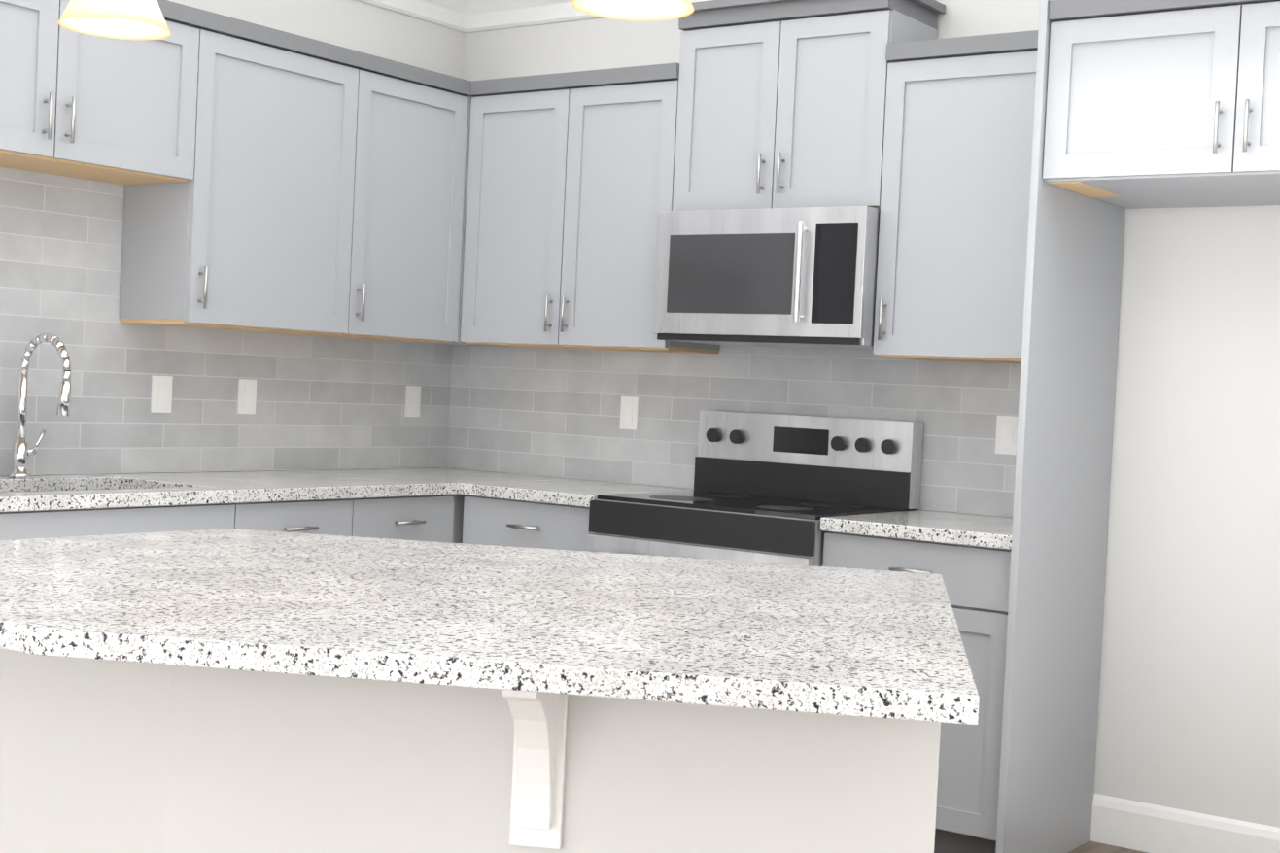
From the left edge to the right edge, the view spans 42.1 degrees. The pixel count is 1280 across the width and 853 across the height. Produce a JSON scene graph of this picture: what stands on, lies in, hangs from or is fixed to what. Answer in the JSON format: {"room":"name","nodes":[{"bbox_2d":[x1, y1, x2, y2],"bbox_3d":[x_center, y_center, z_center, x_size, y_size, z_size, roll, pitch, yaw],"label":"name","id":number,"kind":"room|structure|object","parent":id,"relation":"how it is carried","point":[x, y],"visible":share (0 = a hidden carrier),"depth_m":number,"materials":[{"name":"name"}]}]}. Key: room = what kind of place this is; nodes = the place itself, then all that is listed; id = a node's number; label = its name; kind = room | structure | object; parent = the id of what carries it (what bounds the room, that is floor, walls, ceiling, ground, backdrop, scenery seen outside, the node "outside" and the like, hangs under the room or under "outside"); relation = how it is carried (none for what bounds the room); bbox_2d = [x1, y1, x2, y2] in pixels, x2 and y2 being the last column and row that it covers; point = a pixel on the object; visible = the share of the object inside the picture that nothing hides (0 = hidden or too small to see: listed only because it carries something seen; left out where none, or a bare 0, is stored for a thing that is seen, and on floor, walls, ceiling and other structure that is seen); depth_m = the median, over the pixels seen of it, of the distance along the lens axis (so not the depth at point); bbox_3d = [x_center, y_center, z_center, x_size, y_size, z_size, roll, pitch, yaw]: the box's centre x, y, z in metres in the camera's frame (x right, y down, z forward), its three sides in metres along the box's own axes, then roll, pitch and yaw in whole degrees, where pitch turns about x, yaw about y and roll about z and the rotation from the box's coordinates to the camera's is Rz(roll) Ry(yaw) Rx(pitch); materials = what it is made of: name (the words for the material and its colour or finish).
{"room":"kitchen","nodes":[
{"label":"kitchen","id":0,"kind":"room"},
{"bbox_2d":[0,0,465,476],"bbox_3d":[-3.624,-0.340,2.297,0.120,2.740,10.120,4,2,35],"label":"wall","id":1,"kind":"structure","parent":0,"point":[372,29],"depth_m":5.81,"materials":[{"name":"white paint"}]},
{"bbox_2d":[0,0,209,182],"bbox_3d":[-1.693,-0.981,4.556,0.320,0.486,0.942,4,2,35],"label":"upper cabinet","id":2,"kind":"object","parent":1,"relation":"attached to","point":[73,104],"depth_m":4.61,"materials":[{"name":"grey paint"}]},
{"bbox_2d":[0,166,451,475],"bbox_3d":[-1.790,-0.302,4.767,0.008,0.885,3.710,4,2,35],"label":"backsplash","id":3,"kind":"structure","parent":1,"relation":"attached to","point":[323,402],"depth_m":5.17,"materials":[{"name":"tile"}]},
{"bbox_2d":[150,375,172,413],"bbox_3d":[-1.492,-0.101,5.190,0.008,0.115,0.075,4,2,35],"label":"outlet","id":4,"kind":"object","parent":3,"relation":"attached to","point":[161,386],"depth_m":5.19,"materials":[{"name":"white plastic"}]},
{"bbox_2d":[237,379,256,414],"bbox_3d":[-1.292,-0.098,5.471,0.008,0.115,0.075,4,2,35],"label":"outlet","id":5,"kind":"object","parent":3,"relation":"attached to","point":[247,388],"depth_m":5.47,"materials":[{"name":"white plastic"}]},
{"bbox_2d":[404,385,420,416],"bbox_3d":[-0.834,-0.092,6.115,0.008,0.115,0.075,4,2,35],"label":"outlet","id":6,"kind":"object","parent":3,"relation":"attached to","point":[413,393],"depth_m":6.11,"materials":[{"name":"white plastic"}]},
{"bbox_2d":[109,11,345,338],"bbox_3d":[-1.242,-0.768,5.208,0.320,0.901,0.767,4,2,35],"label":"upper cabinet","id":7,"kind":"object","parent":1,"relation":"attached to","point":[274,181],"depth_m":5.04,"materials":[{"name":"grey paint"}]},
{"bbox_2d":[303,47,474,342],"bbox_3d":[-0.884,-0.762,5.655,0.385,0.901,0.617,4,2,35],"label":"upper cabinet","id":8,"kind":"object","parent":1,"relation":"attached to","point":[406,128],"depth_m":5.57,"materials":[{"name":"grey paint"}]},
{"bbox_2d":[408,342,517,347],"bbox_3d":[-0.643,-0.753,5.994,0.384,0.913,0.384,4,2,35],"label":"upper cabinet","id":9,"kind":"object","parent":1,"relation":"attached to","point":[437,343],"depth_m":6.00,"materials":[{"name":"grey paint"}]},
{"bbox_2d":[357,0,710,33],"bbox_3d":[0.212,-1.453,2.923,5.280,0.188,15.570,4,2,35],"label":"crown molding","id":10,"kind":"structure","parent":1,"relation":"attached to","point":[468,16],"depth_m":6.08,"materials":[{"name":"white paint"}]},
{"bbox_2d":[449,0,1279,828],"bbox_3d":[0.811,-0.205,5.277,3.660,2.740,0.120,4,2,35],"label":"wall","id":11,"kind":"structure","parent":0,"point":[1189,704],"depth_m":4.69,"materials":[{"name":"white paint"}]},
{"bbox_2d":[462,58,720,353],"bbox_3d":[-0.189,-0.730,5.672,0.900,0.901,0.385,4,2,35],"label":"upper cabinet","id":12,"kind":"object","parent":11,"relation":"attached to","point":[570,176],"depth_m":5.55,"materials":[{"name":"grey paint"}]},
{"bbox_2d":[446,345,1021,518],"bbox_3d":[0.313,-0.052,5.551,2.548,0.545,0.008,4,2,35],"label":"backsplash","id":13,"kind":"structure","parent":11,"relation":"attached to","point":[545,412],"depth_m":5.66,"materials":[{"name":"tile"}]},
{"bbox_2d":[619,396,639,430],"bbox_3d":[-0.038,-0.047,5.791,0.075,0.115,0.008,4,2,35],"label":"outlet","id":14,"kind":"object","parent":13,"relation":"attached to","point":[629,408],"depth_m":5.79,"materials":[{"name":"white plastic"}]},
{"bbox_2d":[995,415,1018,454],"bbox_3d":[1.101,0.026,4.980,0.075,0.115,0.008,4,2,35],"label":"outlet","id":15,"kind":"object","parent":13,"relation":"attached to","point":[1006,438],"depth_m":4.98,"materials":[{"name":"white plastic"}]},
{"bbox_2d":[672,0,944,210],"bbox_3d":[0.510,-0.982,5.216,0.740,0.619,0.320,4,2,35],"label":"upper cabinet","id":16,"kind":"object","parent":11,"relation":"attached to","point":[782,103],"depth_m":5.06,"materials":[{"name":"grey paint"}]},
{"bbox_2d":[653,206,880,349],"bbox_3d":[0.450,-0.456,5.179,0.736,0.403,0.438,4,2,35],"label":"microwave","id":17,"kind":"object","parent":16,"relation":"attached to","point":[793,277],"visible":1,"depth_m":5.01,"materials":[{"name":"silver metal"}]},
{"bbox_2d":[872,30,1038,363],"bbox_3d":[1.041,-0.652,4.836,0.598,0.901,0.320,4,2,35],"label":"upper cabinet","id":18,"kind":"object","parent":11,"relation":"attached to","point":[954,216],"depth_m":4.75,"materials":[{"name":"grey paint"}]},
{"bbox_2d":[1042,0,1279,208],"bbox_3d":[1.613,-0.832,4.240,0.956,0.458,0.630,4,2,35],"label":"upper cabinet","id":19,"kind":"object","parent":11,"relation":"attached to","point":[1151,103],"depth_m":4.11,"materials":[{"name":"grey paint"}]},
{"bbox_2d":[1090,794,1279,852],"bbox_3d":[0.091,1.122,2.986,5.280,0.135,15.570,4,2,35],"label":"baseboard","id":20,"kind":"structure","parent":11,"relation":"attached to","point":[1138,826],"depth_m":4.69,"materials":[{"name":"white wood"}]},
{"bbox_2d":[1068,840,1147,852],"bbox_3d":[0.208,1.220,3.160,5.520,0.060,15.990,4,2,35],"label":"floor","id":21,"kind":"structure","parent":0,"point":[1089,847],"depth_m":4.74,"materials":[{"name":"brown wood"}]},
{"bbox_2d":[73,494,458,543],"bbox_3d":[-1.155,0.637,5.208,0.610,0.876,0.980,4,2,35],"label":"base cabinet","id":22,"kind":"object","parent":21,"relation":"on","point":[421,518],"depth_m":4.88,"materials":[{"name":"grey paint"}]},
{"bbox_2d":[0,467,525,512],"bbox_3d":[-1.547,0.176,4.590,0.638,0.037,3.708,4,2,35],"label":"countertop","id":23,"kind":"structure","parent":22,"relation":"on","point":[35,493],"depth_m":4.86,"materials":[{"name":"white stone"}]},
{"bbox_2d":[7,333,71,478],"bbox_3d":[-1.664,-0.056,4.686,0.242,0.411,0.110,4,2,35],"label":"kitchen faucet","id":24,"kind":"object","parent":23,"relation":"on","point":[21,452],"visible":1,"depth_m":4.70,"materials":[{"name":"silver metal"}]},
{"bbox_2d":[0,653,939,852],"bbox_3d":[-0.244,0.731,2.743,1.738,0.895,1.519,4,2,35],"label":"kitchen island","id":25,"kind":"object","parent":21,"relation":"on","point":[90,762],"depth_m":2.26,"materials":[{"name":"white paint"}]},
{"bbox_2d":[0,528,979,812],"bbox_3d":[-0.201,0.271,2.663,1.880,0.033,1.672,4,2,35],"label":"island countertop","id":26,"kind":"structure","parent":25,"relation":"on","point":[728,686],"depth_m":2.21,"materials":[{"name":"white stone"}]},
{"bbox_2d":[458,494,590,551],"bbox_3d":[-0.195,0.675,5.525,0.548,0.876,0.610,4,2,35],"label":"base cabinet","id":27,"kind":"object","parent":21,"relation":"on","point":[482,520],"depth_m":5.28,"materials":[{"name":"grey paint"}]},
{"bbox_2d":[454,475,693,507],"bbox_3d":[-0.177,0.219,5.493,0.530,0.037,0.648,4,2,35],"label":"countertop","id":28,"kind":"structure","parent":27,"relation":"on","point":[528,488],"depth_m":5.39,"materials":[{"name":"white stone"}]},
{"bbox_2d":[586,410,923,566],"bbox_3d":[0.320,0.555,5.083,0.781,1.184,0.730,4,2,35],"label":"range","id":29,"kind":"object","parent":21,"relation":"on","point":[772,488],"visible":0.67,"depth_m":5.12,"materials":[{"name":"silver metal"}]},
{"bbox_2d":[822,531,1011,852],"bbox_3d":[0.902,0.745,4.744,0.571,0.876,0.610,4,2,35],"label":"base cabinet","id":30,"kind":"object","parent":21,"relation":"on","point":[976,582],"depth_m":4.40,"materials":[{"name":"grey paint"}]},
{"bbox_2d":[820,510,1012,550],"bbox_3d":[0.917,0.289,4.722,0.571,0.037,0.635,4,2,35],"label":"countertop","id":31,"kind":"structure","parent":30,"relation":"on","point":[970,530],"depth_m":4.55,"materials":[{"name":"white stone"}]},
{"bbox_2d":[995,0,1125,852],"bbox_3d":[1.166,0.056,4.538,0.020,2.287,0.650,4,2,35],"label":"panel","id":32,"kind":"object","parent":21,"relation":"on","point":[1067,385],"visible":0.7,"depth_m":4.49,"materials":[{"name":"grey paint"}]},
{"bbox_3d":[0.340,-1.586,3.091,5.520,0.080,15.990,4,2,35],"label":"ceiling","id":33,"kind":"structure","parent":0,"visible":0},
{"bbox_2d":[58,0,171,39],"bbox_3d":[-0.783,-1.097,2.542,0.166,0.974,0.166,4,2,35],"label":"pendant light","id":34,"kind":"object","parent":33,"relation":"hanging from","point":[132,19],"visible":1,"depth_m":2.55,"materials":[{"name":"white glass"}]},
{"bbox_2d":[571,0,694,21],"bbox_3d":[0.014,-1.052,2.232,0.166,0.974,0.166,4,2,35],"label":"pendant light","id":35,"kind":"object","parent":33,"relation":"hanging from","point":[644,10],"visible":1,"depth_m":2.31,"materials":[{"name":"white glass"}]}
]}

